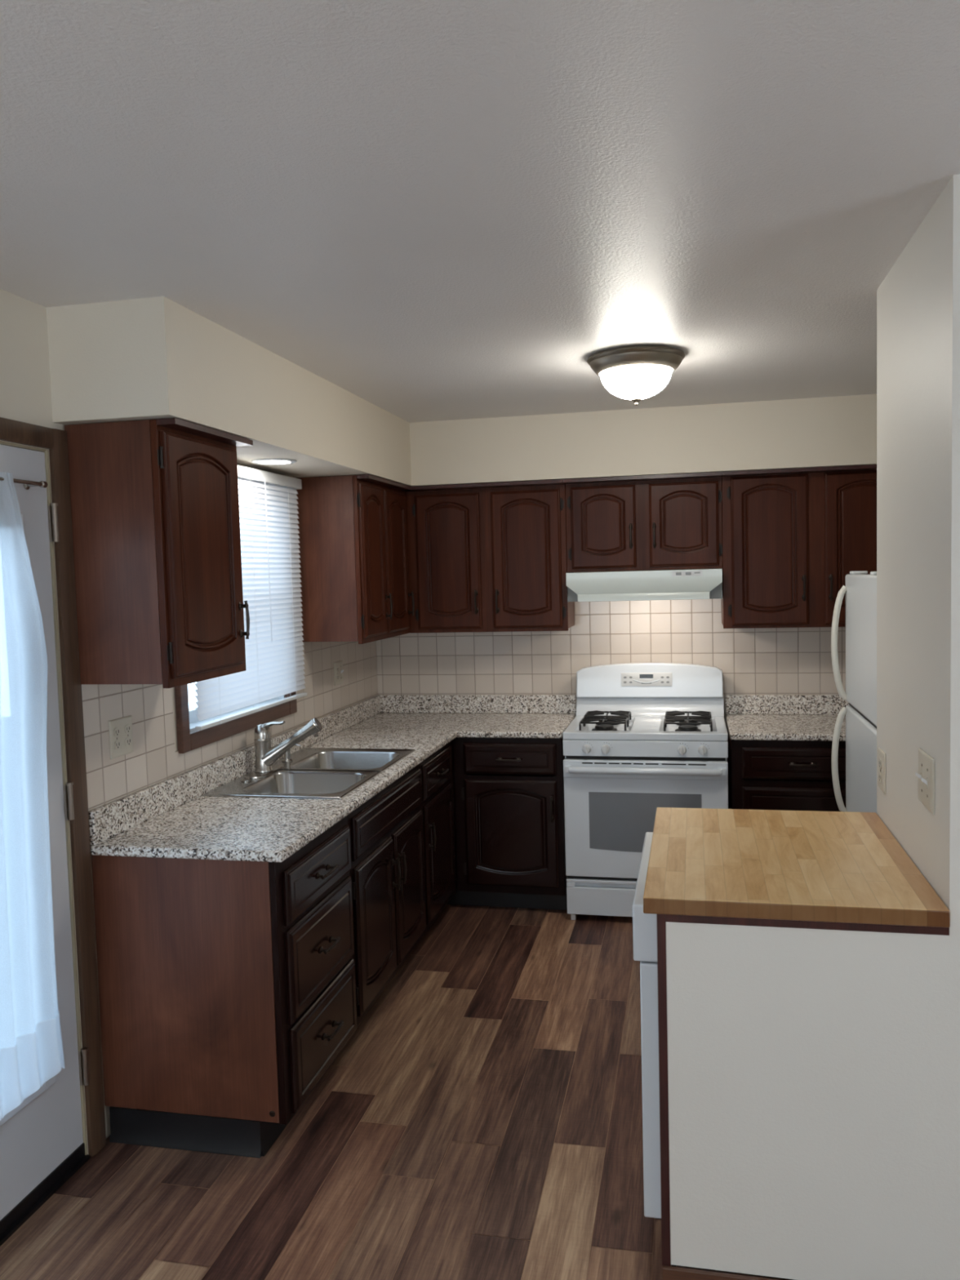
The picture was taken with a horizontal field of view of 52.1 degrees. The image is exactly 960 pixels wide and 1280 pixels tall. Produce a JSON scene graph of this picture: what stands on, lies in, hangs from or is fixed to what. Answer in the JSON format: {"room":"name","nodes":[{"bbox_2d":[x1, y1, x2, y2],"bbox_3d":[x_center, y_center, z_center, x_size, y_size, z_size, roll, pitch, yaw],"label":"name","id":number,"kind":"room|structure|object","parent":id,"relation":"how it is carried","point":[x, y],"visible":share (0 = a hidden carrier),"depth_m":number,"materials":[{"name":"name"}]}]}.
{"room":"kitchen","nodes":[
{"label":"kitchen","id":0,"kind":"room"},
{"bbox_2d":[0,288,377,1153],"bbox_3d":[-1.428,0.356,1.977,0.146,2.447,7.600,-1,4,12],"label":"wall","id":1,"kind":"structure","parent":0,"point":[25,395],"depth_m":3.11,"materials":[{"name":"beige paint"}]},
{"bbox_2d":[0,444,89,1246],"bbox_3d":[-1.325,0.530,2.358,0.142,2.042,0.953,-1,4,12],"label":"door","id":2,"kind":"structure","parent":1,"relation":"in","point":[42,1146],"depth_m":2.73,"materials":[{"name":"white paint"}]},
{"bbox_2d":[0,476,47,489],"bbox_3d":[-1.281,-0.390,2.257,0.060,0.023,0.820,-1,4,12],"label":"curtain rod","id":3,"kind":"object","parent":2,"relation":"attached to","point":[27,484],"visible":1,"depth_m":2.60,"materials":[{"name":"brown metal"}]},
{"bbox_2d":[0,471,65,1120],"bbox_3d":[-1.236,0.405,2.300,0.031,1.627,0.752,-1,4,12],"label":"curtain","id":4,"kind":"object","parent":3,"relation":"hanging from","point":[32,1052],"visible":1,"depth_m":2.54,"materials":[{"name":"white fabric"}]},
{"bbox_2d":[0,417,106,1156],"bbox_3d":[-1.333,0.497,2.356,0.148,2.110,1.099,-1,4,12],"label":"trim","id":5,"kind":"structure","parent":1,"relation":"attached to","point":[55,440],"depth_m":2.82,"materials":[{"name":"brown wood"}]},
{"bbox_2d":[108,715,133,759],"bbox_3d":[-1.115,0.302,3.056,0.008,0.118,0.122,-1,4,12],"label":"wall outlet","id":6,"kind":"object","parent":1,"relation":"attached to","point":[121,737],"visible":1,"depth_m":3.05,"materials":[{"name":"beige plastic"}]},
{"bbox_2d":[113,727,119,737],"bbox_3d":[-1.119,0.284,3.025,0.002,0.028,0.033,-1,4,12],"label":"socket","id":7,"kind":"object","parent":6,"relation":"attached to","point":[116,730],"depth_m":3.02,"materials":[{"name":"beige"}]},
{"bbox_2d":[114,740,120,749],"bbox_3d":[-1.118,0.324,3.027,0.002,0.028,0.033,-1,4,12],"label":"socket","id":8,"kind":"object","parent":6,"relation":"attached to","point":[117,743],"depth_m":3.02,"materials":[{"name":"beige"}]},
{"bbox_2d":[124,724,131,733],"bbox_3d":[-1.107,0.280,3.083,0.002,0.028,0.033,-1,4,12],"label":"socket","id":9,"kind":"object","parent":6,"relation":"attached to","point":[127,727],"depth_m":3.08,"materials":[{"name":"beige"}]},
{"bbox_2d":[124,737,131,746],"bbox_3d":[-1.105,0.320,3.086,0.002,0.028,0.033,-1,4,12],"label":"socket","id":10,"kind":"object","parent":6,"relation":"attached to","point":[127,740],"depth_m":3.08,"materials":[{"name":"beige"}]},
{"bbox_2d":[64,417,253,688],"bbox_3d":[-0.954,-0.255,3.026,0.346,0.756,0.498,-1,4,12],"label":"upper cabinet","id":11,"kind":"object","parent":1,"relation":"attached to","point":[155,503],"visible":1,"depth_m":2.81,"materials":[{"name":"brown wood"}]},
{"bbox_2d":[88,695,380,844],"bbox_3d":[-0.857,0.458,4.206,0.018,0.100,2.709,-1,4,12],"label":"backsplash","id":12,"kind":"structure","parent":1,"relation":"attached to","point":[108,820],"depth_m":3.45,"materials":[{"name":"stone"}]},
{"bbox_2d":[174,484,297,753],"bbox_3d":[-1.009,-0.159,3.867,0.154,1.038,1.006,-1,4,12],"label":"window","id":13,"kind":"structure","parent":1,"relation":"in","point":[188,739],"depth_m":3.66,"materials":[{"name":"brown wood"}]},
{"bbox_2d":[194,465,306,730],"bbox_3d":[-0.894,-0.197,3.892,0.043,0.960,0.991,-1,4,12],"label":"window blinds","id":14,"kind":"object","parent":13,"relation":"attached to","point":[271,584],"visible":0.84,"depth_m":4.00,"materials":[{"name":"white plastic"}]},
{"bbox_2d":[333,660,343,685],"bbox_3d":[-0.703,0.165,4.929,0.019,0.115,0.118,-1,4,12],"label":"wall outlet","id":15,"kind":"object","parent":1,"relation":"attached to","point":[338,666],"visible":1,"depth_m":4.92,"materials":[{"name":"beige plastic"}]},
{"bbox_2d":[296,474,414,644],"bbox_3d":[-0.542,-0.395,4.934,0.343,0.756,1.068,-1,4,12],"label":"upper cabinet","id":16,"kind":"object","parent":1,"relation":"attached to","point":[353,531],"visible":0.99,"depth_m":4.44,"materials":[{"name":"brown wood"}]},
{"bbox_2d":[0,904,794,1279],"bbox_3d":[1.082,1.586,1.523,5.285,0.080,7.600,-1,4,12],"label":"floor","id":17,"kind":"structure","parent":0,"point":[482,1119],"depth_m":2.82,"materials":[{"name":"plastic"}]},
{"bbox_2d":[91,815,356,1158],"bbox_3d":[-0.768,1.047,3.154,0.636,0.874,0.614,-1,4,12],"label":"base cabinet","id":18,"kind":"object","parent":17,"relation":"on","point":[227,988],"visible":0.99,"depth_m":2.88,"materials":[{"name":"brown wood"}]},
{"bbox_2d":[241,764,426,1026],"bbox_3d":[-0.607,0.993,3.896,0.634,0.874,0.904,-1,4,12],"label":"base cabinet","id":19,"kind":"object","parent":17,"relation":"on","point":[387,871],"visible":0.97,"depth_m":3.73,"materials":[{"name":"brown wood"}]},
{"bbox_2d":[302,739,457,934],"bbox_3d":[-0.384,0.917,4.927,0.634,0.874,1.210,-1,4,12],"label":"base cabinet","id":20,"kind":"object","parent":17,"relation":"on","point":[437,805],"visible":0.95,"depth_m":4.50,"materials":[{"name":"brown wood"}]},
{"bbox_2d":[88,694,576,862],"bbox_3d":[-0.315,0.466,4.098,1.123,0.131,2.730,-1,4,12],"label":"countertop","id":21,"kind":"structure","parent":20,"relation":"on","point":[171,818],"depth_m":3.47,"materials":[{"name":"stone"}]},
{"bbox_2d":[244,717,322,778],"bbox_3d":[-0.759,0.416,3.852,0.275,0.214,0.250,-1,4,12],"label":"faucet","id":22,"kind":"object","parent":21,"relation":"on","point":[266,756],"visible":1,"depth_m":3.85,"materials":[{"name":"silver metal"}]},
{"bbox_2d":[202,747,415,799],"bbox_3d":[-0.636,0.601,3.912,0.524,0.173,0.937,-1,4,12],"label":"sink","id":23,"kind":"object","parent":21,"relation":"in","point":[329,773],"visible":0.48,"depth_m":3.87,"materials":[{"name":"silver metal"}]},
{"bbox_2d":[240,778,251,782],"bbox_3d":[-0.888,0.532,3.724,0.038,0.006,0.038,-1,4,12],"label":"cover","id":24,"kind":"object","parent":23,"relation":"on","point":[244,780],"visible":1,"depth_m":3.71,"materials":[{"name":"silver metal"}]},
{"bbox_2d":[281,743,301,762],"bbox_3d":[-0.788,0.469,4.103,0.085,0.077,0.044,-1,4,12],"label":"soap dispenser","id":25,"kind":"object","parent":23,"relation":"on","point":[287,754],"visible":0.48,"depth_m":4.09,"materials":[{"name":"silver metal"}]},
{"bbox_2d":[447,737,567,910],"bbox_3d":[0.162,0.891,5.090,0.620,0.874,0.656,-1,4,12],"label":"base cabinet","id":26,"kind":"object","parent":17,"relation":"on","point":[509,792],"visible":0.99,"depth_m":4.80,"materials":[{"name":"brown wood"}]},
{"bbox_2d":[562,662,728,919],"bbox_3d":[0.833,0.733,4.878,0.761,1.182,0.711,-1,4,12],"label":"gas range","id":27,"kind":"object","parent":17,"relation":"on","point":[642,738],"visible":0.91,"depth_m":4.64,"materials":[{"name":"white metal"}]},
{"bbox_2d":[562,715,728,741],"bbox_3d":[0.822,0.432,4.843,0.761,0.034,0.543,-1,4,12],"label":"cooktop","id":28,"kind":"object","parent":27,"relation":"in","point":[637,728],"depth_m":4.65,"materials":[{"name":"white metal"}]},
{"bbox_2d":[632,831,676,1266],"bbox_3d":[0.756,1.032,2.570,0.654,0.899,0.658,-1,4,12],"label":"dishwasher","id":29,"kind":"object","parent":17,"relation":"on","point":[644,925],"visible":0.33,"depth_m":2.31,"materials":[{"name":"white plastic"}]},
{"bbox_2d":[726,724,845,811],"bbox_3d":[1.644,0.873,4.767,0.834,0.874,0.656,-1,4,12],"label":"base cabinet","id":30,"kind":"object","parent":17,"relation":"on","point":[763,775],"visible":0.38,"depth_m":4.50,"materials":[{"name":"brown wood"}]},
{"bbox_2d":[725,694,848,741],"bbox_3d":[1.655,0.370,4.740,0.890,0.131,0.632,-1,4,12],"label":"countertop","id":31,"kind":"structure","parent":30,"relation":"on","point":[748,717],"depth_m":4.99,"materials":[{"name":"stone"}]},
{"bbox_2d":[656,914,949,1279],"bbox_3d":[0.792,1.031,2.564,0.610,0.903,0.814,-1,4,12],"label":"base cabinet","id":32,"kind":"object","parent":17,"relation":"on","point":[803,1065],"visible":0.7,"depth_m":2.17,"materials":[{"name":"white paint"}]},
{"bbox_2d":[662,1265,782,1279],"bbox_3d":[2.020,1.456,1.908,3.278,0.076,0.012,-1,4,12],"label":"baseboard","id":33,"kind":"structure","parent":32,"relation":"attached to","point":[668,1273],"depth_m":2.23,"materials":[{"name":"brown wood"}]},
{"bbox_2d":[643,807,950,927],"bbox_3d":[0.766,0.560,2.543,0.637,0.037,0.855,-1,4,12],"label":"countertop","id":34,"kind":"structure","parent":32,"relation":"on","point":[848,867],"depth_m":2.36,"materials":[{"name":"brown wood"}]},
{"bbox_2d":[831,570,876,813],"bbox_3d":[1.771,0.565,3.561,0.846,1.643,0.800,-1,4,12],"label":"refrigerator","id":35,"kind":"object","parent":17,"relation":"on","point":[860,588],"visible":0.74,"depth_m":3.70,"materials":[{"name":"white metal"}]},
{"bbox_2d":[46,296,876,486],"bbox_3d":[0.638,-0.888,3.771,3.173,0.317,2.788,-1,4,12],"label":"soffit","id":36,"kind":"structure","parent":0,"point":[152,357],"depth_m":4.28,"materials":[{"name":"beige paint"}]},
{"bbox_2d":[251,457,296,464],"bbox_3d":[-0.795,-0.689,3.794,0.170,0.006,0.170,-1,4,12],"label":"recessed light","id":37,"kind":"object","parent":36,"relation":"attached to","point":[260,461],"visible":1,"depth_m":3.77,"materials":[{"name":"white plastic"}]},
{"bbox_2d":[0,0,959,422],"bbox_3d":[0.974,-0.945,1.361,5.253,0.100,7.600,-1,4,12],"label":"ceiling","id":38,"kind":"structure","parent":0,"point":[428,210],"depth_m":1.92,"materials":[{"name":"paint"}]},
{"bbox_2d":[586,346,684,405],"bbox_3d":[0.567,-0.942,3.563,0.352,0.178,0.352,-1,4,12],"label":"ceiling light","id":39,"kind":"object","parent":38,"relation":"attached to","point":[635,374],"visible":1,"depth_m":3.46,"materials":[{"name":"white glass"}]},
{"bbox_2d":[376,568,845,726],"bbox_3d":[0.954,0.071,5.261,3.413,2.447,0.126,-1,4,12],"label":"wall","id":40,"kind":"structure","parent":0,"point":[761,660],"depth_m":5.24,"materials":[{"name":"beige tile"}]},
{"bbox_2d":[377,694,576,713],"bbox_3d":[-0.029,0.354,5.419,1.123,0.100,0.018,-1,4,12],"label":"backsplash","id":41,"kind":"structure","parent":40,"relation":"attached to","point":[442,704],"depth_m":5.40,"materials":[{"name":"stone"}]},
{"bbox_2d":[400,479,574,633],"bbox_3d":[0.051,-0.425,5.149,0.834,0.756,0.399,-1,4,12],"label":"upper cabinet","id":42,"kind":"object","parent":40,"relation":"attached to","point":[488,557],"visible":0.99,"depth_m":5.03,"materials":[{"name":"brown wood"}]},
{"bbox_2d":[562,471,722,572],"bbox_3d":[0.830,-0.583,4.969,0.766,0.459,0.399,-1,4,12],"label":"upper cabinet","id":43,"kind":"object","parent":40,"relation":"attached to","point":[662,522],"visible":1,"depth_m":4.86,"materials":[{"name":"brown wood"}]},
{"bbox_2d":[565,568,722,602],"bbox_3d":[0.837,-0.278,4.977,0.751,0.146,0.424,-1,4,12],"label":"range hood","id":44,"kind":"object","parent":43,"relation":"attached to","point":[695,584],"visible":1,"depth_m":4.78,"materials":[{"name":"metal"}]},
{"bbox_2d":[725,694,848,714],"bbox_3d":[1.719,0.332,5.039,0.890,0.100,0.018,-1,4,12],"label":"backsplash","id":45,"kind":"structure","parent":40,"relation":"attached to","point":[735,704],"depth_m":5.06,"materials":[{"name":"stone"}]},
{"bbox_2d":[720,464,876,628],"bbox_3d":[1.655,-0.445,4.800,0.915,0.756,0.399,-1,4,12],"label":"upper cabinet","id":46,"kind":"object","parent":40,"relation":"attached to","point":[792,538],"visible":0.81,"depth_m":4.72,"materials":[{"name":"brown wood"}]},
{"bbox_2d":[876,173,959,1279],"bbox_3d":[2.381,0.239,2.179,2.678,2.447,0.839,-1,4,12],"label":"wall","id":47,"kind":"structure","parent":0,"point":[918,299],"depth_m":2.25,"materials":[{"name":"white paint"}]},
{"bbox_2d":[878,747,885,794],"bbox_3d":[1.141,0.371,2.790,0.008,0.115,0.095,-1,4,12],"label":"wall outlet","id":48,"kind":"object","parent":47,"relation":"attached to","point":[882,754],"visible":1,"depth_m":2.77,"materials":[{"name":"beige plastic"}]},
{"bbox_2d":[878,758,881,768],"bbox_3d":[1.138,0.351,2.789,0.002,0.028,0.033,-1,4,12],"label":"socket","id":49,"kind":"object","parent":48,"relation":"attached to","point":[879,759],"depth_m":2.79,"materials":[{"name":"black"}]},
{"bbox_2d":[878,772,881,782],"bbox_3d":[1.139,0.391,2.792,0.002,0.028,0.033,-1,4,12],"label":"socket","id":50,"kind":"object","parent":48,"relation":"attached to","point":[879,773],"depth_m":2.79,"materials":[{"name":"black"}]},
{"bbox_2d":[915,747,934,814],"bbox_3d":[1.019,0.323,2.258,0.019,0.125,0.145,-1,4,12],"label":"switch plate","id":51,"kind":"object","parent":47,"relation":"attached to","point":[926,775],"visible":1,"depth_m":2.23,"materials":[{"name":"beige plastic"}]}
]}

